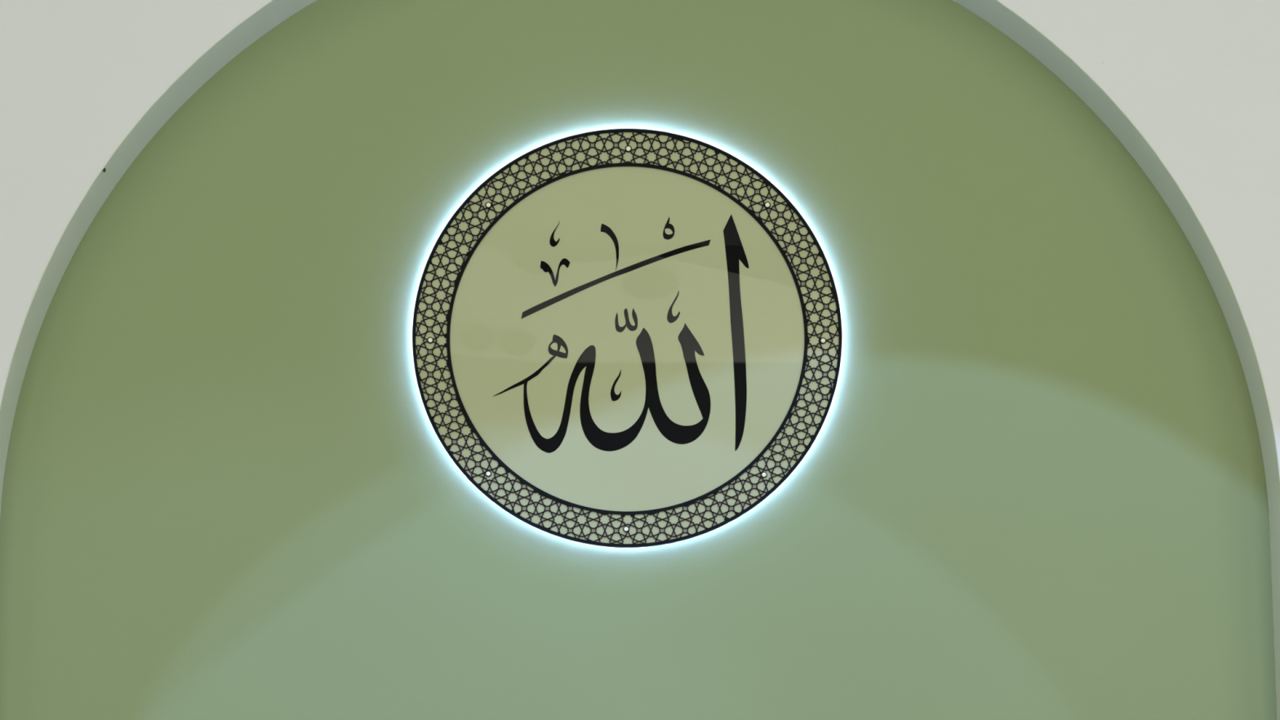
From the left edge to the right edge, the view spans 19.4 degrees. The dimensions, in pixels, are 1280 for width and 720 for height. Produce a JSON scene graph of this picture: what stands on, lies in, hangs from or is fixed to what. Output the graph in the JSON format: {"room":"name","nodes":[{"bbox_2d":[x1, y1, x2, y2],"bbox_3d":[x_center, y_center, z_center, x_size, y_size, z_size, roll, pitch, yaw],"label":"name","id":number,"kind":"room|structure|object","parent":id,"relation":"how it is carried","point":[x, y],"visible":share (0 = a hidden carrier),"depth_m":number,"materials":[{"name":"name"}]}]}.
{"room":"mosque","nodes":[
{"label":"mosque","id":0,"kind":"room"},
{"bbox_2d":[0,0,1279,467],"bbox_3d":[0.000,-0.464,9.769,12.000,8.500,0.022,0,-13,0],"label":"wall","id":1,"kind":"structure","parent":0,"point":[1199,80],"depth_m":9.81,"materials":[{"name":"white paint"}]},
{"bbox_2d":[0,0,1276,719],"bbox_3d":[0.000,0.996,9.648,4.400,5.600,0.050,0,-13,0],"label":"wall niche","id":2,"kind":"object","parent":1,"relation":"in","point":[1031,485],"depth_m":9.81,"materials":[{"name":"green paint"}]},
{"bbox_2d":[412,128,841,547],"bbox_3d":[-0.034,-0.061,9.845,1.126,1.126,0.042,0,-13,0],"label":"wall medallion","id":3,"kind":"object","parent":2,"relation":"attached to","point":[622,338],"visible":1,"depth_m":9.83,"materials":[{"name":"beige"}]},
{"bbox_2d":[0,0,1279,719],"bbox_3d":[-0.014,1.233,9.467,3.310,5.056,0.195,0,-13,0],"label":"trim","id":4,"kind":"structure","parent":1,"relation":"attached to","point":[273,13],"depth_m":9.84,"materials":[{"name":"paint"}]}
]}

